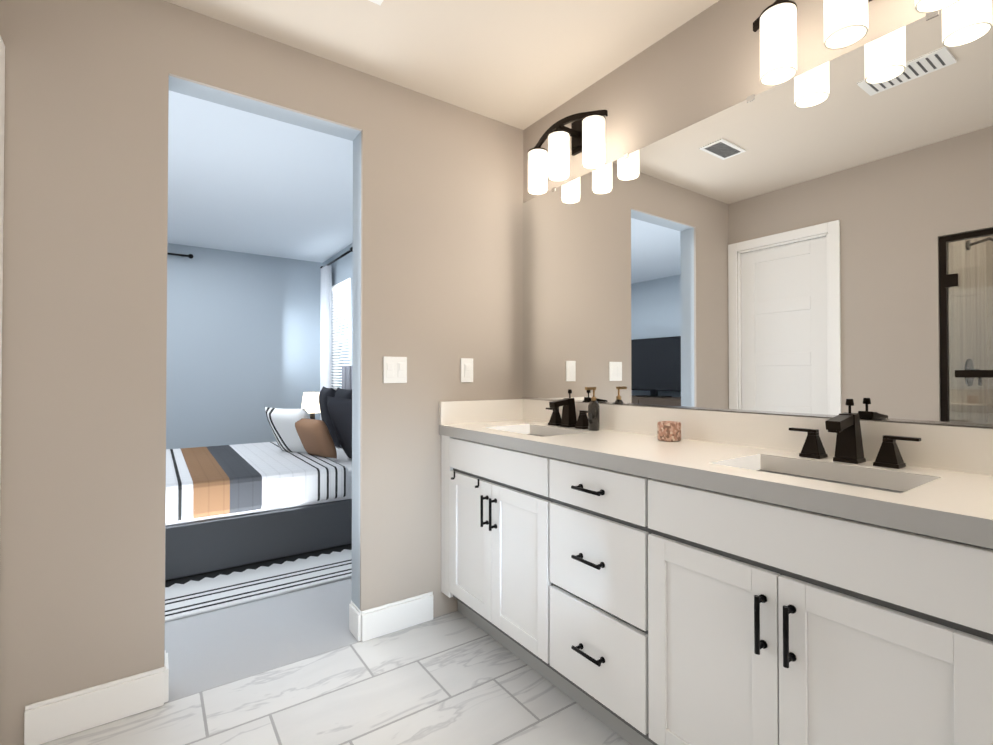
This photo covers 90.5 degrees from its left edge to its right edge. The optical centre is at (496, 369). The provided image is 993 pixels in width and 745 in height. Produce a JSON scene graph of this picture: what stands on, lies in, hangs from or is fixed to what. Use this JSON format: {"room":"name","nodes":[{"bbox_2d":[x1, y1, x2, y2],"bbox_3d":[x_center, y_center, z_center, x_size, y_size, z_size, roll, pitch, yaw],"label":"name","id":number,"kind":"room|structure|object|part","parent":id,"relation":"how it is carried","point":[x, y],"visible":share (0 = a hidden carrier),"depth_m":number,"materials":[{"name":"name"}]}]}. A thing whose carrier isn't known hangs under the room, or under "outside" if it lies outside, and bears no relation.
{"room":"bathroom","nodes":[
{"label":"bathroom","id":0,"kind":"room"},
{"bbox_2d":[166,243,322,448],"bbox_3d":[-3.730,-0.038,4.582,4.100,2.440,0.100,0,-1,-35],"label":"wall","id":1,"kind":"structure","parent":0,"point":[243,340],"depth_m":5.20,"materials":[{"name":"blue paint"}]},
{"bbox_2d":[167,253,193,258],"bbox_3d":[-3.831,-1.141,4.401,1.914,0.048,0.097,0,-1,-35],"label":"curtain rod","id":2,"kind":"object","parent":1,"relation":"attached to","point":[190,256],"visible":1,"depth_m":4.87,"materials":[{"name":"black metal"}]},
{"bbox_2d":[0,0,522,744],"bbox_3d":[-1.533,-0.071,1.520,4.000,2.440,0.124,0,-1,-35],"label":"wall","id":3,"kind":"structure","parent":0,"point":[82,488],"depth_m":1.68,"materials":[{"name":"beige paint"}]},
{"bbox_2d":[24,592,432,744],"bbox_3d":[-0.584,1.084,1.424,1.459,0.126,1.340,0,-1,-35],"label":"baseboard","id":4,"kind":"structure","parent":3,"relation":"attached to","point":[52,719],"depth_m":1.63,"materials":[{"name":"white wood"}]},
{"bbox_2d":[383,356,406,382],"bbox_3d":[-0.449,-0.001,2.191,0.110,0.117,0.012,0,-1,-35],"label":"double light switch","id":5,"kind":"object","parent":3,"relation":"attached to","point":[394,369],"visible":1,"depth_m":2.19,"materials":[{"name":"white plastic"}]},
{"bbox_2d":[461,358,472,381],"bbox_3d":[-0.143,0.002,2.405,0.070,0.117,0.012,0,-1,-35],"label":"outlet","id":6,"kind":"object","parent":3,"relation":"attached to","point":[466,369],"visible":1,"depth_m":2.40,"materials":[{"name":"white plastic"}]},
{"bbox_2d":[165,578,358,702],"bbox_3d":[-2.648,1.190,3.018,4.100,0.050,3.880,0,-1,-35],"label":"floor","id":7,"kind":"structure","parent":0,"point":[211,649],"depth_m":2.13,"materials":[{"name":"grey carpet"}]},
{"bbox_2d":[165,544,351,621],"bbox_3d":[-2.487,1.160,3.180,3.010,0.013,2.629,0,-1,-35],"label":"striped rug","id":8,"kind":"object","parent":7,"relation":"on","point":[192,595],"depth_m":2.68,"materials":[{"name":"white fabric"}]},
{"bbox_2d":[165,366,351,580],"bbox_3d":[-1.892,0.550,3.566,2.200,1.209,1.640,0,-1,-35],"label":"bed","id":9,"kind":"object","parent":8,"relation":"on","point":[288,493],"visible":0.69,"depth_m":3.06,"materials":[{"name":"grey fabric"}]},
{"bbox_2d":[166,442,347,521],"bbox_3d":[-2.101,0.737,3.418,1.650,0.205,1.604,0,-1,-35],"label":"quilt","id":10,"kind":"object","parent":9,"relation":"on","point":[207,483],"depth_m":3.05,"materials":[{"name":"white fabric"}]},
{"bbox_3d":[-1.906,0.784,3.553,2.065,0.228,1.520,0,-1,-35],"label":"mattress","id":11,"kind":"part","parent":9,"relation":"part of","materials":[{"name":"white fabric"}]},
{"bbox_2d":[295,418,336,458],"bbox_3d":[-1.335,0.496,3.625,0.234,0.288,0.398,0,-1,-35],"label":"pillow","id":12,"kind":"object","parent":9,"relation":"on","point":[313,438],"depth_m":3.55,"materials":[{"name":"brown"}]},
{"bbox_2d":[319,386,342,448],"bbox_3d":[-1.486,0.420,4.472,0.244,0.538,0.554,0,-1,-35],"label":"pillow","id":13,"kind":"object","parent":9,"relation":"on","point":[324,392],"depth_m":4.27,"materials":[{"name":"black fabric"}]},
{"bbox_2d":[327,396,351,458],"bbox_3d":[-0.998,0.435,3.544,0.322,0.487,0.572,0,-1,-35],"label":"pillow","id":14,"kind":"object","parent":9,"relation":"on","point":[340,409],"depth_m":3.52,"materials":[{"name":"black fabric"}]},
{"bbox_2d":[334,388,351,398],"bbox_3d":[-1.194,0.416,4.053,0.224,0.538,0.551,0,-1,-35],"label":"pillow","id":15,"kind":"object","parent":9,"relation":"on","point":[339,393],"depth_m":3.97,"materials":[{"name":"black fabric"}]},
{"bbox_2d":[301,392,320,418],"bbox_3d":[-1.859,0.699,4.916,0.420,0.947,0.400,0,-1,-35],"label":"table lamp","id":16,"kind":"object","parent":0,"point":[310,403],"visible":0.1,"depth_m":4.85,"materials":[{"name":"white fabric"}]},
{"bbox_2d":[40,611,630,744],"bbox_3d":[-0.286,1.164,0.594,3.000,0.050,2.800,0,-1,-35],"label":"floor","id":17,"kind":"structure","parent":0,"point":[455,678],"depth_m":1.69,"materials":[{"name":"tile"}]},
{"bbox_2d":[439,427,992,744],"bbox_3d":[0.473,0.723,1.669,0.524,0.852,1.907,0,-1,-35],"label":"bathroom vanity","id":18,"kind":"object","parent":17,"relation":"on","point":[637,575],"depth_m":1.18,"materials":[{"name":"white wood"}]},
{"bbox_2d":[546,389,587,428],"bbox_3d":[0.296,0.171,2.200,0.133,0.168,0.300,0,-1,-35],"label":"faucet","id":19,"kind":"object","parent":18,"relation":"on","point":[568,420],"depth_m":2.20,"materials":[{"name":"brown metal"}]},
{"bbox_2d":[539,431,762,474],"bbox_3d":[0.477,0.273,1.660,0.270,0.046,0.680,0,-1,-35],"label":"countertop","id":20,"kind":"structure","parent":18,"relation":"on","point":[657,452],"depth_m":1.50,"materials":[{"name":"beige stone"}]},
{"bbox_2d":[585,387,599,430],"bbox_3d":[0.402,0.163,2.073,0.069,0.182,0.048,0,-1,-35],"label":"soap dispenser","id":21,"kind":"object","parent":20,"relation":"on","point":[593,411],"depth_m":2.06,"materials":[{"name":"black"}]},
{"bbox_2d":[657,421,680,441],"bbox_3d":[0.615,0.218,1.751,0.068,0.066,0.068,0,-1,-35],"label":"candle jar","id":22,"kind":"object","parent":20,"relation":"on","point":[667,431],"depth_m":1.73,"materials":[{"name":"glass"}]},
{"bbox_2d":[789,399,920,468],"bbox_3d":[0.920,0.162,1.306,0.133,0.168,0.300,0,-1,-35],"label":"faucet","id":23,"kind":"object","parent":18,"relation":"on","point":[849,453],"depth_m":1.31,"materials":[{"name":"brown metal"}]},
{"bbox_2d":[164,0,718,262],"bbox_3d":[-1.847,-1.312,1.897,4.100,0.050,6.680,0,-1,-35],"label":"ceiling","id":24,"kind":"structure","parent":0,"point":[522,64],"depth_m":2.18,"materials":[{"name":"white paint"}]},
{"bbox_2d":[369,0,383,4],"bbox_3d":[-0.471,-1.285,1.601,0.250,0.010,0.140,0,-1,-35],"label":"ceiling vent","id":25,"kind":"object","parent":24,"relation":"in","point":[378,2],"visible":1,"depth_m":1.71,"materials":[{"name":"white"}]},
{"bbox_2d":[323,0,992,427],"bbox_3d":[-0.105,-0.054,3.099,0.150,2.440,6.680,0,-1,-35],"label":"wall","id":26,"kind":"structure","parent":0,"point":[704,64],"depth_m":1.82,"materials":[{"name":"beige paint"}]},
{"bbox_2d":[320,247,352,268],"bbox_3d":[-1.627,-1.133,5.073,0.097,0.048,1.048,0,-1,-35],"label":"curtain rod","id":27,"kind":"object","parent":26,"relation":"attached to","point":[341,256],"visible":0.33,"depth_m":4.93,"materials":[{"name":"black metal"}]},
{"bbox_2d":[320,265,331,419],"bbox_3d":[-1.854,0.025,5.347,0.064,2.290,0.230,0,-1,-35],"label":"curtain","id":28,"kind":"object","parent":27,"relation":"hanging from","point":[326,329],"visible":0.71,"depth_m":5.28,"materials":[{"name":"white fabric"}]},
{"bbox_2d":[333,285,349,389],"bbox_3d":[-1.597,-0.342,5.220,0.165,1.760,1.260,0,-1,-35],"label":"window","id":29,"kind":"structure","parent":26,"relation":"in","point":[340,343],"depth_m":5.44,"materials":[{"name":"white"}]},
{"bbox_2d":[331,278,349,388],"bbox_3d":[-1.636,-0.360,5.193,0.030,1.120,0.640,0,-1,-35],"label":"window blinds","id":30,"kind":"object","parent":29,"relation":"attached to","point":[335,288],"visible":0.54,"depth_m":5.21,"materials":[{"name":"white plastic"}]},
{"bbox_2d":[527,110,607,194],"bbox_3d":[0.315,-1.003,2.207,0.192,0.302,0.504,0,-1,-35],"label":"sconce","id":31,"kind":"object","parent":26,"relation":"attached to","point":[586,131],"visible":1,"depth_m":2.14,"materials":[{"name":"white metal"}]},
{"bbox_2d":[522,0,992,426],"bbox_3d":[0.685,-0.379,1.829,0.008,1.040,1.909,0,-1,-35],"label":"vanity mirror","id":32,"kind":"object","parent":26,"relation":"attached to","point":[817,241],"visible":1,"depth_m":1.49,"materials":[{"name":"clear glass"}]},
{"bbox_2d":[753,0,958,85],"bbox_3d":[0.944,-1.013,1.305,0.192,0.302,0.504,0,-1,-35],"label":"sconce","id":33,"kind":"object","parent":26,"relation":"attached to","point":[845,23],"visible":1,"depth_m":1.40,"materials":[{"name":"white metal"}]},
{"bbox_3d":[-0.774,-0.084,0.328,0.120,2.440,2.700,0,-1,-35],"label":"wall","id":34,"kind":"structure","parent":0,"visible":0},
{"bbox_2d":[0,36,4,486],"bbox_3d":[-1.325,0.082,1.131,0.137,2.125,0.740,0,-1,-35],"label":"trim","id":35,"kind":"structure","parent":34,"relation":"attached to","point":[2,80],"depth_m":1.46,"materials":[{"name":"white wood"}]}
]}

